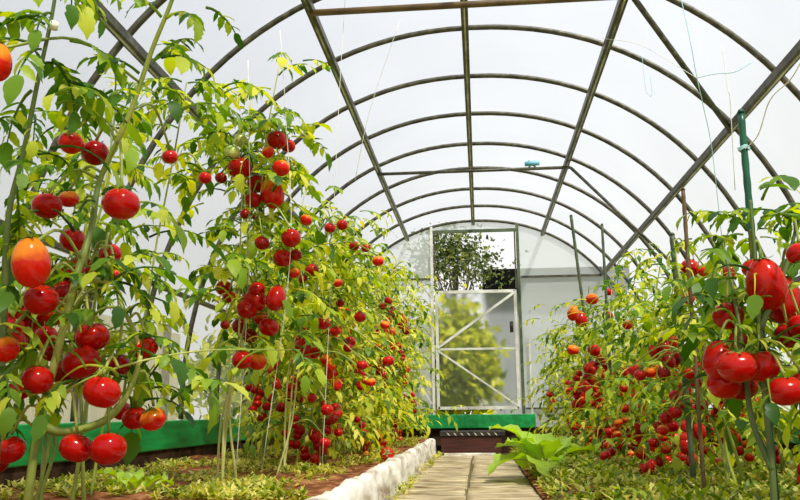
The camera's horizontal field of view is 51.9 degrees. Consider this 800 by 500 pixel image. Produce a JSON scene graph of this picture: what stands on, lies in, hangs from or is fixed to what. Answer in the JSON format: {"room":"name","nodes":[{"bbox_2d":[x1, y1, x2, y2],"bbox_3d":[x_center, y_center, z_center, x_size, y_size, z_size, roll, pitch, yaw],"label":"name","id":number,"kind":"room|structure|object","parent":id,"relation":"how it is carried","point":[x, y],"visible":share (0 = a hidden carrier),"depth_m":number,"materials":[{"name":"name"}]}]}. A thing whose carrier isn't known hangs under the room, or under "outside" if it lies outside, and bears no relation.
{"room":"greenhouse","nodes":[
{"label":"greenhouse","id":0,"kind":"room"},
{"bbox_2d":[2,438,432,499],"bbox_3d":[-0.661,0.983,3.708,1.145,0.048,8.278,-2,-11,5],"label":"floor","id":1,"kind":"structure","parent":0,"point":[318,487],"depth_m":3.10,"materials":[{"name":"soil"}]},
{"bbox_2d":[0,0,148,450],"bbox_3d":[-0.619,-0.003,1.383,0.429,0.999,0.390,-7,-13,29],"label":"plant","id":2,"kind":"object","parent":1,"relation":"on","point":[86,18],"visible":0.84,"depth_m":1.41,"materials":[{"name":"green plant"}]},
{"bbox_2d":[0,68,195,499],"bbox_3d":[-0.804,0.093,2.025,0.545,1.104,0.536,1,-11,-7],"label":"plant","id":3,"kind":"object","parent":1,"relation":"on","point":[131,156],"visible":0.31,"depth_m":2.00,"materials":[{"name":"green plant"}]},
{"bbox_2d":[0,82,226,499],"bbox_3d":[-0.691,0.111,1.817,0.445,0.986,0.538,-6,-12,24],"label":"plant","id":4,"kind":"object","parent":1,"relation":"on","point":[163,214],"visible":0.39,"depth_m":1.85,"materials":[{"name":"green plant"}]},
{"bbox_2d":[96,467,174,493],"bbox_3d":[-0.836,0.732,2.610,0.235,0.088,0.261,-2,-11,5],"label":"plant","id":5,"kind":"object","parent":1,"relation":"on","point":[132,479],"visible":0.8,"depth_m":2.58,"materials":[{"name":"green plant"}]},
{"bbox_2d":[0,0,317,499],"bbox_3d":[-0.492,-0.014,1.523,0.607,1.114,0.560,-2,-11,5],"label":"plant","id":6,"kind":"object","parent":1,"relation":"on","point":[31,267],"visible":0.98,"depth_m":1.47,"materials":[{"name":"green plant"}]},
{"bbox_2d":[89,57,275,496],"bbox_3d":[-0.633,0.075,2.390,0.542,1.276,0.492,-2,-11,5],"label":"plant","id":7,"kind":"object","parent":1,"relation":"on","point":[204,177],"visible":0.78,"depth_m":2.50,"materials":[{"name":"green plant"}]},
{"bbox_2d":[0,435,426,499],"bbox_3d":[-0.511,1.212,4.980,1.084,0.076,5.552,-2,-11,5],"label":"garden bed","id":8,"kind":"object","parent":1,"relation":"on","point":[229,489],"visible":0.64,"depth_m":2.77,"materials":[{"name":"green plant"}]},
{"bbox_2d":[143,52,342,484],"bbox_3d":[-0.523,0.067,2.790,0.638,1.446,0.762,-2,-11,5],"label":"plant","id":9,"kind":"object","parent":1,"relation":"on","point":[264,295],"visible":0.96,"depth_m":2.71,"materials":[{"name":"green plant"}]},
{"bbox_2d":[236,75,249,467],"bbox_3d":[-0.503,0.035,2.680,0.024,1.330,0.165,2,-11,-11],"label":"twine","id":10,"kind":"object","parent":9,"relation":"attached to","point":[248,75],"visible":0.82,"depth_m":2.67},
{"bbox_2d":[262,33,291,468],"bbox_3d":[-0.398,-0.010,2.708,0.054,1.435,0.229,3,-12,-16],"label":"twine","id":11,"kind":"object","parent":9,"relation":"attached to","point":[280,33],"visible":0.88,"depth_m":2.66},
{"bbox_2d":[208,222,315,456],"bbox_3d":[-0.689,0.504,4.592,0.650,1.294,0.853,-2,-11,5],"label":"plant","id":12,"kind":"object","parent":1,"relation":"on","point":[243,427],"visible":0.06,"depth_m":4.46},
{"bbox_2d":[197,247,350,463],"bbox_3d":[-0.678,0.473,3.925,0.637,1.096,0.781,-10,-14,38],"label":"plant","id":13,"kind":"object","parent":1,"relation":"on","point":[257,393],"visible":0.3,"depth_m":3.89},
{"bbox_2d":[258,257,357,449],"bbox_3d":[-0.581,0.659,5.437,0.672,1.319,0.986,-2,-11,5],"label":"plant","id":14,"kind":"object","parent":1,"relation":"on","point":[310,257],"visible":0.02,"depth_m":5.31,"materials":[{"name":"green plant"}]},
{"bbox_2d":[286,291,344,441],"bbox_3d":[-0.543,0.805,6.136,0.710,1.305,0.774,-7,-13,29],"label":"plant","id":15,"kind":"object","parent":1,"relation":"on","point":[306,437],"visible":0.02,"depth_m":5.94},
{"bbox_2d":[227,200,405,464],"bbox_3d":[-0.394,0.393,3.943,0.863,1.255,0.870,1,-11,-8],"label":"plant","id":16,"kind":"object","parent":1,"relation":"on","point":[335,385],"visible":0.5,"depth_m":3.78,"materials":[{"name":"green plant"}]},
{"bbox_2d":[241,183,396,474],"bbox_3d":[-0.384,0.302,3.317,0.642,1.190,0.654,-10,-15,41],"label":"plant","id":17,"kind":"object","parent":1,"relation":"on","point":[299,342],"visible":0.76,"depth_m":3.35,"materials":[{"name":"green plant"}]},
{"bbox_2d":[282,218,426,458],"bbox_3d":[-0.330,0.480,4.510,0.900,1.343,0.887,5,-12,-25],"label":"plant","id":18,"kind":"object","parent":1,"relation":"on","point":[361,424],"visible":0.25,"depth_m":4.50,"materials":[{"name":"green plant"}]},
{"bbox_2d":[304,243,441,454],"bbox_3d":[-0.221,0.606,5.143,0.883,1.363,0.900,5,-12,-24],"label":"plant","id":19,"kind":"object","parent":1,"relation":"on","point":[380,410],"visible":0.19,"depth_m":5.14,"materials":[{"name":"green plant"}]},
{"bbox_2d":[380,447,393,460],"bbox_3d":[-0.067,1.030,4.147,0.072,0.071,0.076,-4,-12,15],"label":"tomato","id":20,"kind":"object","parent":1,"relation":"on","point":[386,452],"visible":0.88,"depth_m":4.13,"materials":[{"name":"red food"}]},
{"bbox_2d":[334,256,454,447],"bbox_3d":[-0.109,0.723,5.643,0.958,1.348,0.982,-3,-11,11],"label":"plant","id":21,"kind":"object","parent":1,"relation":"on","point":[424,422],"visible":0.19,"depth_m":5.69,"materials":[{"name":"green plant"}]},
{"bbox_2d":[361,310,442,441],"bbox_3d":[-0.114,1.067,6.956,0.839,1.194,0.878,-4,-12,17],"label":"plant","id":22,"kind":"object","parent":1,"relation":"on","point":[399,432],"visible":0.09,"depth_m":6.86,"materials":[{"name":"green plant"}]},
{"bbox_2d":[350,270,470,445],"bbox_3d":[-0.023,0.801,6.256,0.876,1.359,0.938,8,-14,-38],"label":"plant","id":23,"kind":"object","parent":1,"relation":"on","point":[411,301],"visible":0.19,"depth_m":6.25,"materials":[{"name":"green plant"}]},
{"bbox_2d":[328,222,637,414],"bbox_3d":[0.752,0.633,7.917,3.189,1.870,0.001,-2,-11,5],"label":"wall","id":24,"kind":"structure","parent":0,"point":[539,255],"depth_m":7.91,"materials":[{"name":"plastic"}]},
{"bbox_2d":[391,278,429,280],"bbox_3d":[-0.204,0.297,8.057,1.000,0.020,0.020,-2,-11,5],"label":"rail","id":25,"kind":"object","parent":24,"relation":"attached to","point":[419,279],"visible":0.21,"depth_m":8.01,"materials":[{"name":"metal"}]},
{"bbox_2d":[410,369,432,403],"bbox_3d":[0.151,1.213,7.811,0.312,0.500,0.016,-2,-11,5],"label":"brace","id":26,"kind":"object","parent":24,"relation":"attached to","point":[411,369],"visible":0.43,"depth_m":7.76,"materials":[{"name":"metal"}]},
{"bbox_2d":[313,414,535,428],"bbox_3d":[0.201,1.613,7.726,2.125,0.127,0.040,-2,-11,5],"label":"baseboard","id":27,"kind":"structure","parent":24,"relation":"attached to","point":[462,420],"depth_m":7.66,"materials":[{"name":"green paint"}]},
{"bbox_2d":[430,227,435,414],"bbox_3d":[0.315,0.666,7.933,0.026,1.820,0.026,-2,-11,5],"label":"post","id":28,"kind":"object","parent":24,"relation":"attached to","point":[431,228],"visible":1,"depth_m":7.93,"materials":[{"name":"metal"}]},
{"bbox_2d":[435,289,520,409],"bbox_3d":[0.729,0.934,7.782,0.781,1.127,0.102,-2,-11,5],"label":"door","id":29,"kind":"structure","parent":24,"relation":"in","point":[477,351],"depth_m":7.82,"materials":[{"name":"glass"}]},
{"bbox_2d":[335,219,638,333],"bbox_3d":[0.750,0.622,7.899,3.218,1.884,0.025,-2,-11,5],"label":"rib","id":30,"kind":"object","parent":24,"relation":"attached to","point":[597,267],"visible":0.41,"depth_m":8.04,"materials":[{"name":"metal"}]},
{"bbox_2d":[515,223,524,413],"bbox_3d":[1.149,0.638,7.857,0.028,1.829,0.028,-2,-11,5],"label":"post","id":31,"kind":"object","parent":24,"relation":"attached to","point":[516,224],"visible":1,"depth_m":7.84,"materials":[{"name":"grey metal"}]},
{"bbox_2d":[432,228,628,289],"bbox_3d":[1.258,0.074,7.958,1.880,0.587,0.028,-2,-11,5],"label":"door frame","id":32,"kind":"structure","parent":24,"relation":"in","point":[434,232],"depth_m":8.01,"materials":[{"name":"metal"}]},
{"bbox_2d":[528,337,532,413],"bbox_3d":[1.230,1.180,7.731,0.018,0.716,0.018,-2,-11,5],"label":"post","id":33,"kind":"object","parent":24,"relation":"attached to","point":[529,340],"visible":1,"depth_m":7.73,"materials":[{"name":"metal"}]},
{"bbox_2d":[526,407,637,408],"bbox_3d":[1.745,1.466,7.635,1.147,0.017,0.017,-2,-11,5],"label":"rail","id":34,"kind":"object","parent":24,"relation":"attached to","point":[535,407],"visible":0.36,"depth_m":7.67,"materials":[{"name":"metal"}]},
{"bbox_2d":[432,453,541,499],"bbox_3d":[0.269,1.117,3.600,0.710,0.048,8.298,-2,-11,5],"label":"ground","id":35,"kind":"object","parent":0,"point":[471,465],"depth_m":4.76,"materials":[{"name":"brown soil"}]},
{"bbox_2d":[305,464,390,499],"bbox_3d":[-0.159,0.855,2.750,0.075,0.178,1.830,-2,-11,5],"label":"edging","id":36,"kind":"object","parent":35,"relation":"on","point":[373,484],"visible":0.99,"depth_m":2.92,"materials":[{"name":"white concrete"}]},
{"bbox_2d":[381,449,417,496],"bbox_3d":[0.004,1.183,4.410,0.079,0.179,1.530,-2,-11,5],"label":"edging","id":37,"kind":"object","parent":35,"relation":"on","point":[402,465],"visible":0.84,"depth_m":4.20,"materials":[{"name":"white concrete"}]},
{"bbox_2d":[410,438,436,471],"bbox_3d":[0.189,1.551,6.270,0.084,0.178,2.220,-2,-11,5],"label":"edging","id":38,"kind":"object","parent":35,"relation":"on","point":[424,450],"visible":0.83,"depth_m":6.02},
{"bbox_2d":[390,455,542,499],"bbox_3d":[0.268,1.052,3.384,0.667,0.044,7.814,-2,-11,5],"label":"path","id":39,"kind":"object","parent":35,"relation":"on","point":[447,479],"visible":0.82,"depth_m":4.32,"materials":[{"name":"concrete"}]},
{"bbox_2d":[378,451,442,499],"bbox_3d":[0.080,1.213,4.405,0.106,0.049,5.522,-2,-11,5],"label":"weeds","id":40,"kind":"object","parent":39,"relation":"on","point":[439,454],"visible":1,"depth_m":3.94,"materials":[{"name":"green plant"}]},
{"bbox_2d":[444,453,495,456],"bbox_3d":[0.605,1.771,7.117,0.443,0.028,0.100,-2,-11,5],"label":"door sill","id":41,"kind":"structure","parent":39,"relation":"on","point":[445,454],"depth_m":7.07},
{"bbox_2d":[440,430,504,454],"bbox_3d":[0.654,1.725,7.387,0.573,0.203,0.422,-2,-11,5],"label":"wooden step","id":42,"kind":"structure","parent":35,"relation":"on","point":[452,441],"depth_m":7.20,"materials":[{"name":"brown wood"}]},
{"bbox_2d":[509,446,790,499],"bbox_3d":[1.280,0.986,3.516,1.355,0.128,8.278,-2,-11,5],"label":"floor","id":43,"kind":"structure","parent":0,"point":[530,476],"depth_m":3.36,"materials":[{"name":"soil"}]},
{"bbox_2d":[487,424,600,477],"bbox_3d":[0.763,1.075,4.421,0.565,0.281,0.544,-10,-14,38],"label":"plant","id":44,"kind":"object","parent":43,"relation":"on","point":[538,448],"visible":0.91,"depth_m":4.38,"materials":[{"name":"green plant"}]},
{"bbox_2d":[509,330,593,440],"bbox_3d":[1.320,1.130,6.745,0.661,0.976,0.733,7,-14,-34],"label":"plant","id":45,"kind":"object","parent":43,"relation":"on","point":[552,393],"visible":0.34,"depth_m":6.72,"materials":[{"name":"green plant"}]},
{"bbox_2d":[532,319,619,445],"bbox_3d":[1.264,0.941,5.925,0.710,1.005,0.774,2,-12,-14],"label":"plant","id":46,"kind":"object","parent":43,"relation":"on","point":[570,388],"visible":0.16,"depth_m":5.91,"materials":[{"name":"green plant"}]},
{"bbox_2d":[519,286,643,449],"bbox_3d":[1.243,0.761,5.112,0.746,1.067,0.891,4,-12,-21],"label":"plant","id":47,"kind":"object","parent":43,"relation":"on","point":[579,318],"visible":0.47,"depth_m":5.11,"materials":[{"name":"green plant"}]},
{"bbox_2d":[570,215,602,450],"bbox_3d":[1.160,0.512,5.110,0.142,1.508,0.022,-2,-11,5],"label":"stake","id":48,"kind":"object","parent":43,"relation":"on","point":[571,216],"visible":0.48,"depth_m":5.18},
{"bbox_2d":[601,223,615,455],"bbox_3d":[1.142,0.493,4.501,0.017,1.307,0.016,-6,-13,27],"label":"stake","id":49,"kind":"object","parent":43,"relation":"on","point":[602,228],"visible":0.51,"depth_m":4.56,"materials":[{"name":"wood"}]},
{"bbox_2d":[549,279,680,457],"bbox_3d":[1.221,0.673,4.488,0.616,1.001,0.712,2,-11,-12],"label":"plant","id":50,"kind":"object","parent":43,"relation":"on","point":[588,368],"visible":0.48,"depth_m":4.53,"materials":[{"name":"green plant"}]},
{"bbox_2d":[527,242,705,464],"bbox_3d":[1.055,0.530,3.770,0.711,1.082,0.663,9,-14,-38],"label":"plant","id":51,"kind":"object","parent":43,"relation":"on","point":[641,452],"visible":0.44,"depth_m":3.74,"materials":[{"name":"green plant"}]},
{"bbox_2d":[572,326,666,441],"bbox_3d":[1.653,0.979,5.807,0.683,0.909,0.678,-9,-14,35],"label":"plant","id":52,"kind":"object","parent":43,"relation":"on","point":[620,392],"visible":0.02,"depth_m":5.76,"materials":[{"name":"green plant"}]},
{"bbox_2d":[509,433,799,499],"bbox_3d":[1.354,1.133,4.397,1.360,0.170,6.372,-2,-11,5],"label":"garden bed","id":53,"kind":"object","parent":43,"relation":"on","point":[788,487],"visible":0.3,"depth_m":2.86,"materials":[{"name":"green plant"}]},
{"bbox_2d":[619,316,724,439],"bbox_3d":[1.631,0.803,4.905,0.722,0.829,0.738,6,-13,-28],"label":"plant","id":54,"kind":"object","parent":43,"relation":"on","point":[693,406],"visible":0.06,"depth_m":4.81,"materials":[{"name":"green plant"}]},
{"bbox_2d":[669,232,695,478],"bbox_3d":[0.963,0.373,2.802,0.032,0.884,0.022,-2,-11,5],"label":"stake","id":55,"kind":"object","parent":43,"relation":"on","point":[689,433],"visible":0.52,"depth_m":2.76,"materials":[{"name":"wood"}]},
{"bbox_2d":[587,268,789,475],"bbox_3d":[1.121,0.513,3.172,0.755,0.890,0.746,3,-12,-16],"label":"plant","id":56,"kind":"object","parent":43,"relation":"on","point":[659,459],"visible":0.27,"depth_m":3.11,"materials":[{"name":"green plant"}]},
{"bbox_2d":[681,187,705,487],"bbox_3d":[0.900,0.275,2.520,0.021,0.966,0.015,-2,-11,5],"label":"stake","id":57,"kind":"object","parent":43,"relation":"on","point":[683,196],"visible":0.72,"depth_m":2.50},
{"bbox_2d":[599,228,799,488],"bbox_3d":[0.977,0.342,2.604,0.745,0.850,0.700,-5,-12,22],"label":"plant","id":58,"kind":"object","parent":43,"relation":"on","point":[668,361],"visible":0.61,"depth_m":2.67,"materials":[{"name":"green plant"}]},
{"bbox_2d":[653,302,761,458],"bbox_3d":[1.498,0.664,4.069,0.664,0.791,0.785,-2,-11,5],"label":"plant","id":59,"kind":"object","parent":43,"relation":"on","point":[706,450],"visible":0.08,"depth_m":4.00,"materials":[{"name":"green plant"}]},
{"bbox_2d":[712,458,722,466],"bbox_3d":[1.336,0.901,3.434,0.065,0.061,0.062,1,-11,-8],"label":"tomato","id":60,"kind":"object","parent":43,"relation":"on","point":[716,459],"visible":0.17,"depth_m":3.42,"materials":[{"name":"red food"}]},
{"bbox_2d":[658,175,799,499],"bbox_3d":[0.735,0.218,1.622,0.461,0.682,0.502,7,-13,-33],"label":"plant","id":61,"kind":"object","parent":43,"relation":"on","point":[735,375],"visible":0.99,"depth_m":1.62,"materials":[{"name":"green plant"}]},
{"bbox_2d":[706,324,799,474],"bbox_3d":[1.455,0.577,3.323,0.658,0.705,0.854,-2,-11,5],"label":"plant","id":62,"kind":"object","parent":43,"relation":"on","point":[778,450],"visible":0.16,"depth_m":3.28,"materials":[{"name":"green plant"}]},
{"bbox_2d":[737,109,779,499],"bbox_3d":[0.766,0.150,1.751,0.027,0.954,0.043,-6,-13,26],"label":"stake","id":63,"kind":"object","parent":43,"relation":"on","point":[741,113],"visible":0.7,"depth_m":1.81,"materials":[{"name":"green metal"}]},
{"bbox_2d":[745,63,799,148],"bbox_3d":[0.746,-0.284,1.682,0.026,0.080,0.321,-1,-11,3],"label":"twine","id":64,"kind":"object","parent":63,"relation":"attached to","point":[799,63],"visible":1,"depth_m":1.63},
{"bbox_2d":[729,340,799,484],"bbox_3d":[1.450,0.449,2.592,0.644,0.738,0.692,7,-13,-33],"label":"plant","id":65,"kind":"object","parent":43,"relation":"on","point":[796,448],"visible":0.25,"depth_m":2.60,"materials":[{"name":"green plant"}]},
{"bbox_2d":[731,202,799,450],"bbox_3d":[1.087,0.210,1.883,0.589,0.826,0.566,-6,-12,25],"label":"plant","id":66,"kind":"object","parent":43,"relation":"on","point":[786,435],"visible":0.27,"depth_m":1.97,"materials":[{"name":"green plant"}]},
{"bbox_3d":[0.346,-0.860,3.983,2.347,0.512,8.298,-2,-11,5],"label":"ceiling","id":67,"kind":"structure","parent":0,"visible":0},
{"bbox_2d":[17,0,166,235],"bbox_3d":[0.238,-0.408,2.691,3.218,1.884,0.025,-2,-11,5],"label":"rib","id":68,"kind":"object","parent":67,"relation":"attached to","point":[149,11],"visible":0.3,"depth_m":2.86,"materials":[{"name":"metal"}]},
{"bbox_2d":[681,0,721,234],"bbox_3d":[0.885,-0.377,2.390,0.019,0.650,0.335,-7,-13,30],"label":"twine","id":69,"kind":"object","parent":68,"relation":"hanging from","point":[681,0],"visible":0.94,"depth_m":2.36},
{"bbox_2d":[697,62,751,77],"bbox_3d":[0.880,-0.484,2.250,0.032,0.031,0.156,10,-16,-43],"label":"twine","id":70,"kind":"object","parent":69,"relation":"hanging from","point":[750,62],"visible":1,"depth_m":2.23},
{"bbox_2d":[722,45,734,187],"bbox_3d":[0.915,-0.368,2.284,0.010,0.390,0.112,-5,-12,21],"label":"twine","id":71,"kind":"object","parent":70,"relation":"hanging from","point":[722,45],"visible":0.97,"depth_m":2.27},
{"bbox_2d":[301,0,408,241],"bbox_3d":[-0.324,-0.902,4.057,0.034,0.038,8.298,-2,-11,5],"label":"purlin","id":72,"kind":"structure","parent":67,"relation":"attached to","point":[308,5],"depth_m":4.44,"materials":[{"name":"metal"}]},
{"bbox_2d":[70,0,799,421],"bbox_3d":[0.295,-0.293,3.269,3.218,1.884,0.025,-2,-11,5],"label":"rib","id":73,"kind":"object","parent":67,"relation":"attached to","point":[687,7],"visible":0.49,"depth_m":3.33,"materials":[{"name":"metal"}]},
{"bbox_2d":[355,21,399,178],"bbox_3d":[-0.099,-0.599,3.295,0.022,0.592,0.291,9,-15,-40],"label":"twine","id":74,"kind":"object","parent":73,"relation":"hanging from","point":[399,21],"visible":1,"depth_m":3.29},
{"bbox_2d":[134,24,798,388],"bbox_3d":[0.352,-0.179,3.848,3.218,1.884,0.025,-2,-11,5],"label":"rib","id":75,"kind":"object","parent":67,"relation":"attached to","point":[756,151],"visible":0.63,"depth_m":3.98,"materials":[{"name":"metal"}]},
{"bbox_2d":[642,57,651,96],"bbox_3d":[1.091,-0.769,3.629,0.034,0.196,0.002,-2,-11,5],"label":"twine","id":76,"kind":"object","parent":75,"relation":"hanging from","point":[642,57],"visible":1,"depth_m":3.62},
{"bbox_2d":[460,0,474,224],"bbox_3d":[0.319,-1.057,4.025,0.034,0.038,8.298,-2,-11,5],"label":"purlin","id":77,"kind":"structure","parent":67,"relation":"attached to","point":[464,11],"depth_m":4.77,"materials":[{"name":"metal"}]},
{"bbox_2d":[242,141,699,404],"bbox_3d":[0.523,0.165,5.584,3.218,1.884,0.025,-2,-11,5],"label":"rib","id":78,"kind":"object","parent":67,"relation":"attached to","point":[552,152],"visible":0.45,"depth_m":5.72,"materials":[{"name":"metal"}]},
{"bbox_2d":[378,166,569,175],"bbox_3d":[0.510,-0.551,5.727,1.332,0.020,0.023,-2,-11,5],"label":"bar","id":79,"kind":"object","parent":78,"relation":"attached to","point":[548,167],"visible":1,"depth_m":5.72,"materials":[{"name":"metal"}]},
{"bbox_2d":[525,160,539,166],"bbox_3d":[0.914,-0.599,5.697,0.102,0.057,0.034,-2,-11,5],"label":"knot","id":80,"kind":"object","parent":79,"relation":"attached to","point":[528,163],"visible":1,"depth_m":5.68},
{"bbox_2d":[570,166,671,262],"bbox_3d":[1.595,-0.134,5.538,0.854,0.925,0.022,-2,-11,5],"label":"brace","id":81,"kind":"object","parent":78,"relation":"attached to","point":[572,169],"visible":0.65,"depth_m":5.57,"materials":[{"name":"metal"}]},
{"bbox_2d":[265,166,708,410],"bbox_3d":[0.580,0.279,6.163,3.218,1.884,0.025,-2,-11,5],"label":"rib","id":82,"kind":"object","parent":67,"relation":"attached to","point":[586,193],"visible":0.38,"depth_m":6.29,"materials":[{"name":"metal"}]},
{"bbox_2d":[214,111,760,399],"bbox_3d":[0.466,0.050,5.005,3.218,1.884,0.025,-2,-11,5],"label":"rib","id":83,"kind":"object","parent":67,"relation":"attached to","point":[664,182],"visible":0.52,"depth_m":5.14,"materials":[{"name":"metal"}]},
{"bbox_2d":[178,73,799,418],"bbox_3d":[0.409,-0.065,4.427,3.218,1.884,0.025,-2,-11,5],"label":"rib","id":84,"kind":"object","parent":67,"relation":"attached to","point":[656,126],"visible":0.62,"depth_m":4.53,"materials":[{"name":"metal"}]},
{"bbox_2d":[327,187,659,300],"bbox_3d":[0.636,0.393,6.742,3.218,1.884,0.025,-2,-11,5],"label":"rib","id":85,"kind":"object","parent":67,"relation":"attached to","point":[596,224],"visible":0.47,"depth_m":6.88,"materials":[{"name":"metal"}]},
{"bbox_2d":[348,204,651,327],"bbox_3d":[0.693,0.508,7.321,3.218,1.884,0.025,-2,-11,5],"label":"rib","id":86,"kind":"object","parent":67,"relation":"attached to","point":[475,205],"visible":0.4,"depth_m":7.46,"materials":[{"name":"metal"}]},
{"bbox_2d":[541,0,627,235],"bbox_3d":[0.984,-0.953,3.939,0.034,0.038,8.298,-2,-11,5],"label":"purlin","id":87,"kind":"structure","parent":67,"relation":"attached to","point":[620,6],"depth_m":4.45,"materials":[{"name":"metal"}]},
{"bbox_2d":[602,38,696,77],"bbox_3d":[0.997,-0.768,3.236,0.108,0.627,1.011,0,-11,-2],"label":"twine","id":88,"kind":"object","parent":87,"relation":"hanging from","point":[602,38],"visible":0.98,"depth_m":3.26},
{"bbox_3d":[-1.034,0.110,3.927,0.442,1.388,8.298,-2,-11,5],"label":"wall","id":89,"kind":"structure","parent":0,"visible":0},
{"bbox_2d":[0,219,226,312],"bbox_3d":[-1.183,0.162,3.931,0.022,0.026,8.298,-2,-11,5],"label":"purlin","id":90,"kind":"structure","parent":89,"relation":"attached to","point":[57,246],"depth_m":3.90,"materials":[{"name":"metal"}]},
{"bbox_2d":[8,417,309,467],"bbox_3d":[-1.245,0.867,3.808,0.050,0.145,8.318,-2,-11,5],"label":"baseboard","id":91,"kind":"structure","parent":89,"relation":"attached to","point":[173,434],"depth_m":4.12,"materials":[{"name":"green paint"}]},
{"bbox_2d":[81,0,309,232],"bbox_3d":[-0.836,-0.497,4.028,0.034,0.038,8.298,-2,-11,5],"label":"purlin","id":92,"kind":"structure","parent":89,"relation":"attached to","point":[114,26],"depth_m":2.92,"materials":[{"name":"metal"}]},
{"bbox_3d":[1.743,0.033,3.669,0.442,1.388,8.298,-2,-11,5],"label":"wall","id":93,"kind":"structure","parent":0,"visible":0},
{"bbox_2d":[600,40,799,276],"bbox_3d":[1.533,-0.566,3.808,0.034,0.038,8.298,-2,-11,5],"label":"purlin","id":94,"kind":"structure","parent":93,"relation":"attached to","point":[793,55],"depth_m":3.97,"materials":[{"name":"metal"}]},
{"bbox_2d":[632,0,733,133],"bbox_3d":[1.240,-0.792,3.579,0.806,0.419,0.028,10,-15,-42],"label":"brace","id":95,"kind":"object","parent":94,"relation":"attached to","point":[638,4],"visible":0.85,"depth_m":3.55,"materials":[{"name":"metal"}]},
{"bbox_2d":[309,0,605,16],"bbox_3d":[0.283,-1.019,3.414,1.332,0.024,0.028,-2,-11,5],"label":"bar","id":96,"kind":"object","parent":95,"relation":"attached to","point":[479,3],"visible":1,"depth_m":3.42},
{"bbox_2d":[322,4,344,464],"bbox_3d":[-0.278,-0.102,3.369,0.022,1.949,0.144,9,-14,-39],"label":"twine","id":97,"kind":"object","parent":96,"relation":"hanging from","point":[344,4],"visible":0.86,"depth_m":3.35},
{"bbox_2d":[645,275,799,343],"bbox_3d":[1.893,0.077,3.646,0.022,0.026,8.298,-2,-11,5],"label":"purlin","id":98,"kind":"structure","parent":93,"relation":"attached to","point":[797,279],"depth_m":3.97,"materials":[{"name":"metal"}]},
{"bbox_2d":[656,416,799,443],"bbox_3d":[1.970,0.779,3.510,0.050,0.145,8.318,-2,-11,5],"label":"baseboard","id":99,"kind":"structure","parent":93,"relation":"attached to","point":[795,439],"depth_m":4.23,"materials":[{"name":"green paint"}]},
{"label":"outside","id":100,"kind":"structure","parent":0,"visible":0},
{"bbox_3d":[1.683,3.816,17.002,60.000,0.030,85.000,-2,-11,5],"label":"ground","id":101,"kind":"structure","parent":100,"visible":0},
{"bbox_2d":[5,293,180,423],"bbox_3d":[-4.666,0.587,5.463,0.130,1.920,18.000,-2,-11,5],"label":"wall panel","id":102,"kind":"object","parent":101,"relation":"on","point":[94,413],"visible":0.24,"depth_m":11.92,"materials":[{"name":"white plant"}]},
{"bbox_2d":[0,433,304,487],"bbox_3d":[-1.259,1.067,3.760,0.060,0.275,8.298,-2,-11,5],"label":"foundation","id":103,"kind":"object","parent":101,"relation":"on","point":[16,473],"depth_m":3.81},
{"bbox_2d":[164,314,308,419],"bbox_3d":[-1.360,1.362,9.511,2.708,1.933,1.842,-5,-12,21],"label":"bush","id":104,"kind":"object","parent":101,"relation":"on","point":[236,396],"visible":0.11,"depth_m":9.31,"materials":[{"name":"green plant"}]},
{"bbox_2d":[411,222,514,301],"bbox_3d":[0.794,1.022,10.253,1.823,2.842,1.166,0,-11,-4],"label":"tree","id":105,"kind":"object","parent":101,"relation":"on","point":[451,252],"visible":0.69,"depth_m":10.30,"materials":[{"name":"green plant"}]},
{"bbox_2d":[434,284,501,414],"bbox_3d":[0.505,1.288,9.099,1.361,1.884,1.025,-7,-13,31],"label":"bush","id":106,"kind":"object","parent":101,"relation":"on","point":[474,411],"visible":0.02,"depth_m":8.84,"materials":[{"name":"green plant"}]},
{"bbox_2d":[326,427,649,452],"bbox_3d":[0.764,1.815,7.693,3.240,0.305,0.060,-2,-11,5],"label":"foundation","id":107,"kind":"object","parent":101,"relation":"on","point":[434,433],"depth_m":7.69,"materials":[{"name":"brick"}]},
{"bbox_2d":[482,266,629,426],"bbox_3d":[2.236,1.592,12.011,1.990,2.378,1.900,-2,-11,5],"label":"garden shed","id":108,"kind":"object","parent":101,"relation":"on","point":[511,272],"visible":0.07,"depth_m":11.32,"materials":[{"name":"white plastic"}]},
{"bbox_2d":[538,334,694,423],"bbox_3d":[2.435,1.513,9.018,2.034,1.379,1.723,5,-12,-24],"label":"bush","id":109,"kind":"object","parent":101,"relation":"on","point":[548,415],"visible":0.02,"depth_m":9.05,"materials":[{"name":"green plant"}]},
{"bbox_2d":[677,432,798,455],"bbox_3d":[1.986,0.978,3.459,0.060,0.275,8.298,-2,-11,5],"label":"foundation","id":110,"kind":"object","parent":101,"relation":"on","point":[791,445],"depth_m":4.35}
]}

